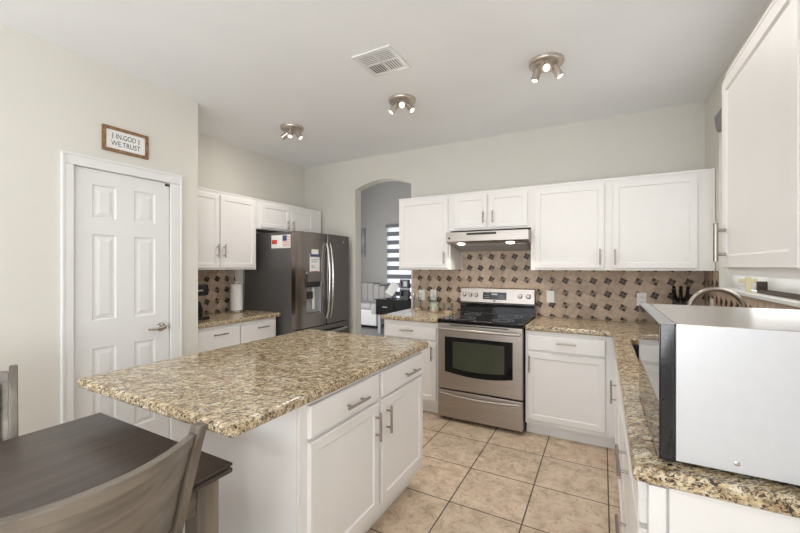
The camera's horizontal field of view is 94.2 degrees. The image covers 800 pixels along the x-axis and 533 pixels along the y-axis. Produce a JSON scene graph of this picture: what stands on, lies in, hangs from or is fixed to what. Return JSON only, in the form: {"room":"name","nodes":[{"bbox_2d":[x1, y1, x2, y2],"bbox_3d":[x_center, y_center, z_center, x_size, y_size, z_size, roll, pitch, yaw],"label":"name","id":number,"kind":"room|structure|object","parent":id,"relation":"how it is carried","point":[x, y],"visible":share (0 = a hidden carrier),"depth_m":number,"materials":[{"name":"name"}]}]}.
{"room":"kitchen","nodes":[
{"label":"kitchen","id":0,"kind":"room"},
{"bbox_2d":[0,23,303,438],"bbox_3d":[-2.742,0.020,1.950,0.780,2.760,7.210,0,0,29],"label":"wall","id":1,"kind":"structure","parent":0,"point":[54,98],"depth_m":2.27,"materials":[{"name":"paint"}]},
{"bbox_2d":[60,150,181,441],"bbox_3d":[-1.916,0.340,2.629,0.024,2.120,0.752,0,0,29],"label":"trim","id":2,"kind":"structure","parent":1,"relation":"attached to","point":[68,159],"depth_m":2.34,"materials":[{"name":"white wood"}]},
{"bbox_2d":[74,166,168,437],"bbox_3d":[-1.933,0.373,2.618,0.094,2.037,0.615,0,0,29],"label":"door","id":3,"kind":"structure","parent":1,"relation":"in","point":[121,222],"depth_m":2.60,"materials":[{"name":"white wood"}]},
{"bbox_2d":[102,124,148,159],"bbox_3d":[-1.925,-0.872,2.616,0.018,0.170,0.287,0,0,29],"label":"wall sign","id":4,"kind":"object","parent":1,"relation":"attached to","point":[114,139],"visible":1,"depth_m":2.61,"materials":[{"name":"wood"}]},
{"bbox_2d":[198,270,234,313],"bbox_3d":[-2.049,0.260,3.784,0.006,0.452,0.855,0,0,29],"label":"backsplash","id":5,"kind":"structure","parent":1,"relation":"attached to","point":[217,299],"depth_m":3.96,"materials":[{"name":"tile"}]},
{"bbox_2d":[198,187,255,269],"bbox_3d":[-1.875,-0.349,3.696,0.395,0.765,0.847,0,0,29],"label":"upper cabinet","id":6,"kind":"object","parent":1,"relation":"attached to","point":[226,221],"visible":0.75,"depth_m":3.65,"materials":[{"name":"paint"}]},
{"bbox_2d":[256,198,320,232],"bbox_3d":[-1.422,-0.571,4.531,0.395,0.322,1.050,0,0,29],"label":"upper cabinet","id":7,"kind":"object","parent":1,"relation":"attached to","point":[271,217],"visible":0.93,"depth_m":4.36,"materials":[{"name":"paint"}]},
{"bbox_2d":[0,0,767,167],"bbox_3d":[-1.080,-1.420,0.962,4.704,0.120,7.360,0,0,29],"label":"ceiling","id":8,"kind":"structure","parent":0,"point":[251,68],"depth_m":2.40,"materials":[{"name":"paint"}]},
{"bbox_2d":[280,123,303,139],"bbox_3d":[-1.055,-1.296,3.634,0.223,0.126,0.220,0,0,29],"label":"ceiling spotlight","id":9,"kind":"object","parent":8,"relation":"attached to","point":[289,129],"visible":1,"depth_m":3.58,"materials":[{"name":"silver metal"}]},
{"bbox_2d":[352,45,409,76],"bbox_3d":[-0.122,-1.355,2.467,0.284,0.010,0.284,0,0,29],"label":"ceiling vent","id":10,"kind":"object","parent":8,"relation":"in","point":[384,60],"visible":1,"depth_m":2.45,"materials":[{"name":"white metal"}]},
{"bbox_2d":[388,93,415,114],"bbox_3d":[0.019,-1.297,3.028,0.223,0.124,0.220,0,0,29],"label":"ceiling spotlight","id":11,"kind":"object","parent":8,"relation":"attached to","point":[401,100],"visible":1,"depth_m":2.98,"materials":[{"name":"silver metal"}]},
{"bbox_2d":[529,52,563,82],"bbox_3d":[0.968,-1.296,2.463,0.220,0.126,0.228,0,0,29],"label":"ceiling spotlight","id":12,"kind":"object","parent":8,"relation":"attached to","point":[547,62],"visible":1,"depth_m":2.42,"materials":[{"name":"silver metal"}]},
{"bbox_2d":[361,181,410,285],"bbox_3d":[-0.300,-0.500,6.991,5.400,3.800,4.240,0,0,29],"label":"wall","id":13,"kind":"structure","parent":0,"point":[380,201],"depth_m":9.40,"materials":[{"name":"grey paint"}]},
{"bbox_2d":[361,228,364,256],"bbox_3d":[-1.216,-0.620,9.747,0.720,0.740,0.028,0,0,29],"label":"wall art","id":14,"kind":"object","parent":13,"relation":"attached to","point":[362,229],"visible":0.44,"depth_m":9.59,"materials":[{"name":"grey fabric"}]},
{"bbox_2d":[385,224,410,297],"bbox_3d":[0.197,0.003,8.954,1.240,2.065,0.065,0,0,29],"label":"window blind","id":15,"kind":"object","parent":13,"relation":"attached to","point":[394,274],"visible":0.29,"depth_m":9.15,"materials":[{"name":"white"}]},
{"bbox_2d":[361,324,621,532],"bbox_3d":[-1.220,1.460,3.365,7.244,0.120,11.450,0,0,29],"label":"floor","id":16,"kind":"structure","parent":0,"point":[473,477],"depth_m":2.38,"materials":[{"name":"tile"}]},
{"bbox_2d":[0,364,17,440],"bbox_3d":[-1.577,0.904,1.212,0.626,0.992,0.470,0,0,44],"label":"dining chair","id":17,"kind":"object","parent":16,"relation":"on","point":[11,375],"visible":0.5,"depth_m":1.49,"materials":[{"name":"grey wood"}]},
{"bbox_2d":[0,421,207,532],"bbox_3d":[-0.834,0.904,0.883,0.625,0.992,0.470,0,0,29],"label":"dining chair","id":18,"kind":"object","parent":16,"relation":"on","point":[153,497],"visible":1,"depth_m":0.79,"materials":[{"name":"grey wood"}]},
{"bbox_2d":[0,413,232,532],"bbox_3d":[-1.312,1.022,0.749,0.884,0.755,1.565,0,0,29],"label":"dining table","id":19,"kind":"object","parent":16,"relation":"on","point":[39,468],"visible":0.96,"depth_m":1.22,"materials":[{"name":"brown wood"}]},
{"bbox_2d":[198,317,275,352],"bbox_3d":[-1.757,0.966,3.651,0.645,0.868,0.900,0,0,29],"label":"base cabinet","id":20,"kind":"object","parent":16,"relation":"on","point":[210,338],"visible":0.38,"depth_m":3.47,"materials":[{"name":"paint"}]},
{"bbox_2d":[198,310,279,328],"bbox_3d":[-1.758,0.507,3.671,0.624,0.042,0.941,0,0,29],"label":"countertop","id":21,"kind":"structure","parent":20,"relation":"on","point":[225,317],"depth_m":3.62,"materials":[{"name":"stone"}]},
{"bbox_2d":[198,284,209,320],"bbox_3d":[-1.893,0.324,3.401,0.246,0.325,0.180,0,0,29],"label":"coffee maker","id":22,"kind":"object","parent":21,"relation":"on","point":[202,288],"visible":0.36,"depth_m":3.38,"materials":[{"name":"black plastic"}]},
{"bbox_2d":[228,280,243,311],"bbox_3d":[-1.762,0.314,4.006,0.156,0.345,0.156,0,0,29],"label":"paper towel holder","id":23,"kind":"object","parent":21,"relation":"on","point":[236,290],"visible":1,"depth_m":3.96,"materials":[{"name":"white paper"}]},
{"bbox_2d":[245,231,348,335],"bbox_3d":[-1.165,0.514,4.421,0.874,1.772,0.920,0,0,29],"label":"refrigerator","id":24,"kind":"object","parent":16,"relation":"on","point":[302,276],"visible":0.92,"depth_m":4.07,"materials":[{"name":"grey metal"}]},
{"bbox_2d":[179,351,422,532],"bbox_3d":[-0.441,0.966,2.084,0.836,0.868,1.099,0,0,29],"label":"base cabinet","id":25,"kind":"object","parent":16,"relation":"on","point":[336,462],"visible":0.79,"depth_m":1.62,"materials":[{"name":"paint"}]},
{"bbox_2d":[77,329,427,437],"bbox_3d":[-0.611,0.507,2.019,1.024,0.043,1.465,0,0,29],"label":"countertop","id":26,"kind":"structure","parent":25,"relation":"on","point":[235,390],"depth_m":1.63,"materials":[{"name":"stone"}]},
{"bbox_2d":[361,282,395,328],"bbox_3d":[-0.841,0.900,8.991,1.260,1.000,0.920,0,0,29],"label":"sofa","id":27,"kind":"object","parent":16,"relation":"on","point":[370,291],"visible":0.42,"depth_m":8.94,"materials":[{"name":"fabric"}]},
{"bbox_2d":[361,300,375,309],"bbox_3d":[-0.877,0.910,8.863,0.880,0.140,0.660,0,0,29],"label":"seat cushion","id":28,"kind":"object","parent":27,"relation":"on","point":[365,304],"depth_m":8.48,"materials":[{"name":"grey fabric"}]},
{"bbox_2d":[375,297,410,333],"bbox_3d":[-0.029,1.039,7.752,0.910,0.722,0.444,0,0,29],"label":"side table","id":29,"kind":"object","parent":16,"relation":"on","point":[383,305],"visible":0.46,"depth_m":7.64,"materials":[{"name":"black paint"}]},
{"bbox_2d":[386,281,398,298],"bbox_3d":[-0.161,0.494,7.826,0.282,0.368,0.160,0,0,20],"label":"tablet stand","id":30,"kind":"object","parent":29,"relation":"on","point":[392,288],"visible":0.98,"depth_m":7.82,"materials":[{"name":"white plastic"}]},
{"bbox_2d":[398,279,410,299],"bbox_3d":[0.099,0.473,7.684,0.240,0.410,0.120,0,0,34],"label":"photo frame","id":31,"kind":"object","parent":29,"relation":"on","point":[404,283],"visible":0.95,"depth_m":7.66,"materials":[{"name":"black plastic"}]},
{"bbox_2d":[384,319,439,412],"bbox_3d":[0.243,0.966,3.882,0.598,0.868,0.703,0,0,29],"label":"base cabinet","id":32,"kind":"object","parent":16,"relation":"on","point":[410,330],"visible":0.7,"depth_m":3.53,"materials":[{"name":"paint"}]},
{"bbox_2d":[381,308,460,322],"bbox_3d":[0.241,0.507,3.894,0.624,0.042,0.684,0,0,29],"label":"countertop","id":33,"kind":"structure","parent":32,"relation":"on","point":[423,315],"depth_m":3.69,"materials":[{"name":"stone"}]},
{"bbox_2d":[429,303,438,311],"bbox_3d":[0.368,0.395,3.999,0.114,0.183,0.114,0,0,29],"label":"glass jar","id":34,"kind":"object","parent":33,"relation":"on","point":[434,307],"visible":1,"depth_m":3.96,"materials":[{"name":"green glass"}]},
{"bbox_2d":[437,287,535,431],"bbox_3d":[0.829,0.809,3.517,0.757,1.182,0.758,0,0,29],"label":"range","id":35,"kind":"object","parent":16,"relation":"on","point":[481,346],"visible":0.98,"depth_m":3.26,"materials":[{"name":"silver metal"}]},
{"bbox_2d":[437,312,534,327],"bbox_3d":[0.821,0.492,3.502,0.757,0.029,0.622,0,0,29],"label":"cooktop","id":36,"kind":"object","parent":35,"relation":"in","point":[465,319],"depth_m":3.36,"materials":[{"name":"glass"}]},
{"bbox_2d":[525,330,614,448],"bbox_3d":[1.481,0.966,3.210,0.664,0.868,0.703,0,0,29],"label":"base cabinet","id":37,"kind":"object","parent":16,"relation":"on","point":[568,376],"visible":0.89,"depth_m":2.94,"materials":[{"name":"paint"}]},
{"bbox_2d":[610,358,623,532],"bbox_3d":[1.583,0.984,2.089,0.697,0.832,1.280,0,0,29],"label":"base cabinet","id":38,"kind":"object","parent":16,"relation":"on","point":[619,418],"visible":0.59,"depth_m":2.12,"materials":[{"name":"paint"}]},
{"bbox_2d":[615,412,799,532],"bbox_3d":[1.071,0.966,1.146,0.697,0.868,0.862,0,0,29],"label":"base cabinet","id":39,"kind":"object","parent":16,"relation":"on","point":[647,508],"visible":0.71,"depth_m":0.89,"materials":[{"name":"paint"}]},
{"bbox_2d":[525,316,799,518],"bbox_3d":[1.262,0.507,2.134,1.305,0.042,2.804,0,0,29],"label":"countertop","id":40,"kind":"structure","parent":39,"relation":"on","point":[778,497],"depth_m":0.91,"materials":[{"name":"stone"}]},
{"bbox_2d":[633,345,638,359],"bbox_3d":[1.546,0.630,2.062,0.434,0.203,0.824,0,0,29],"label":"sink","id":41,"kind":"object","parent":40,"relation":"in","point":[636,347],"visible":0.02,"depth_m":2.49,"materials":[{"name":"black"}]},
{"bbox_2d":[671,286,689,304],"bbox_3d":[2.278,0.321,3.013,0.117,0.331,0.181,0,0,41],"label":"knife block","id":42,"kind":"object","parent":40,"relation":"on","point":[680,300],"visible":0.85,"depth_m":2.98,"materials":[{"name":"black plastic"}]},
{"bbox_2d":[687,287,747,307],"bbox_3d":[1.742,0.298,2.048,0.283,0.375,0.122,0,0,29],"label":"faucet","id":43,"kind":"object","parent":40,"relation":"on","point":[696,295],"visible":0.48,"depth_m":2.01,"materials":[{"name":"silver metal"}]},
{"bbox_2d":[639,303,799,485],"bbox_3d":[0.981,0.313,1.065,0.462,0.346,0.572,0,0,29],"label":"microwave","id":44,"kind":"object","parent":40,"relation":"on","point":[719,387],"visible":1,"depth_m":0.88,"materials":[{"name":"silver metal"}]},
{"bbox_2d":[304,101,704,334],"bbox_3d":[0.711,0.020,4.103,4.554,2.760,0.130,0,0,29],"label":"wall","id":45,"kind":"structure","parent":0,"point":[668,139],"depth_m":3.78,"materials":[{"name":"paint"}]},
{"bbox_2d":[399,194,460,269],"bbox_3d":[0.314,-0.349,4.024,0.592,0.765,0.385,0,0,29],"label":"upper cabinet","id":46,"kind":"object","parent":45,"relation":"attached to","point":[424,222],"visible":0.98,"depth_m":3.89,"materials":[{"name":"paint"}]},
{"bbox_2d":[450,186,530,231],"bbox_3d":[0.916,-0.544,3.697,0.776,0.375,0.385,0,0,29],"label":"upper cabinet","id":47,"kind":"object","parent":45,"relation":"attached to","point":[509,208],"visible":0.93,"depth_m":3.55,"materials":[{"name":"paint"}]},
{"bbox_2d":[446,229,530,251],"bbox_3d":[0.897,-0.256,3.647,0.772,0.192,0.471,0,0,29],"label":"range hood","id":48,"kind":"object","parent":47,"relation":"attached to","point":[499,240],"visible":0.91,"depth_m":3.50,"materials":[{"name":"metal"}]},
{"bbox_2d":[413,250,703,321],"bbox_3d":[1.323,0.515,3.692,2.671,1.730,0.006,0,0,29],"label":"backsplash","id":49,"kind":"structure","parent":45,"relation":"attached to","point":[586,294],"depth_m":3.57,"materials":[{"name":"tile"}]},
{"bbox_2d":[419,290,424,299],"bbox_3d":[0.251,0.325,4.266,0.072,0.116,0.008,0,0,29],"label":"wall outlet","id":50,"kind":"object","parent":49,"relation":"attached to","point":[421,292],"visible":1,"depth_m":4.26,"materials":[{"name":"white plastic"}]},
{"bbox_2d":[430,290,435,299],"bbox_3d":[0.374,0.320,4.199,0.072,0.116,0.008,0,0,29],"label":"wall outlet","id":51,"kind":"object","parent":49,"relation":"attached to","point":[432,292],"visible":1,"depth_m":4.20,"materials":[{"name":"white plastic"}]},
{"bbox_2d":[546,291,553,302],"bbox_3d":[1.459,0.292,3.609,0.072,0.116,0.008,0,0,29],"label":"wall outlet","id":52,"kind":"object","parent":49,"relation":"attached to","point":[549,294],"visible":1,"depth_m":3.61,"materials":[{"name":"white plastic"}]},
{"bbox_2d":[637,293,646,305],"bbox_3d":[2.114,0.288,3.254,0.072,0.116,0.008,0,0,29],"label":"wall outlet","id":53,"kind":"object","parent":49,"relation":"attached to","point":[641,297],"visible":0.8,"depth_m":3.25,"materials":[{"name":"white plastic"}]},
{"bbox_2d":[531,168,715,270],"bbox_3d":[1.834,-0.349,3.199,1.311,0.765,0.385,0,0,29],"label":"upper cabinet","id":54,"kind":"object","parent":45,"relation":"attached to","point":[661,221],"visible":1,"depth_m":3.02,"materials":[{"name":"paint"}]},
{"bbox_2d":[705,0,772,288],"bbox_3d":[0.886,0.020,-0.094,0.160,2.760,7.080,0,0,29],"label":"wall","id":55,"kind":"structure","parent":0,"point":[713,103],"depth_m":2.70,"materials":[{"name":"paint"}]},
{"bbox_2d":[714,108,721,132],"bbox_3d":[1.911,-1.009,2.012,0.047,0.138,1.360,0,0,29],"label":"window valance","id":56,"kind":"object","parent":55,"relation":"attached to","point":[718,118],"visible":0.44,"depth_m":2.55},
{"bbox_2d":[704,271,799,309],"bbox_3d":[1.839,0.260,1.835,0.006,0.452,2.780,0,0,29],"label":"backsplash","id":57,"kind":"structure","parent":55,"relation":"attached to","point":[711,278],"depth_m":2.55,"materials":[{"name":"tile"}]},
{"bbox_2d":[713,0,799,278],"bbox_3d":[1.154,-0.369,0.946,0.361,0.805,1.100,0,0,29],"label":"upper cabinet","id":58,"kind":"object","parent":55,"relation":"attached to","point":[760,230],"visible":1,"depth_m":1.11,"materials":[{"name":"paint"}]},
{"bbox_2d":[723,287,799,307],"bbox_3d":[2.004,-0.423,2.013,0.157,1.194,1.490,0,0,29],"label":"window sill","id":59,"kind":"structure","parent":55,"relation":"in","point":[752,294],"depth_m":1.87,"materials":[{"name":"white wood"}]},
{"bbox_2d":[738,277,757,290],"bbox_3d":[2.098,0.106,2.241,0.092,0.088,0.018,0,0,41],"label":"figurine","id":60,"kind":"object","parent":59,"relation":"on","point":[747,280],"visible":0.88,"depth_m":2.24,"materials":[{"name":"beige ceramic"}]},
{"bbox_2d":[732,275,799,293],"bbox_3d":[2.019,-0.433,2.016,0.002,1.154,1.430,0,0,29],"label":"window","id":61,"kind":"structure","parent":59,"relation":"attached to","point":[775,284],"depth_m":1.97,"materials":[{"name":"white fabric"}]},
{"bbox_2d":[756,281,799,299],"bbox_3d":[1.903,0.117,1.851,0.044,0.066,0.558,0,0,29],"label":"tray","id":62,"kind":"object","parent":59,"relation":"on","point":[761,286],"visible":0.99,"depth_m":1.95,"materials":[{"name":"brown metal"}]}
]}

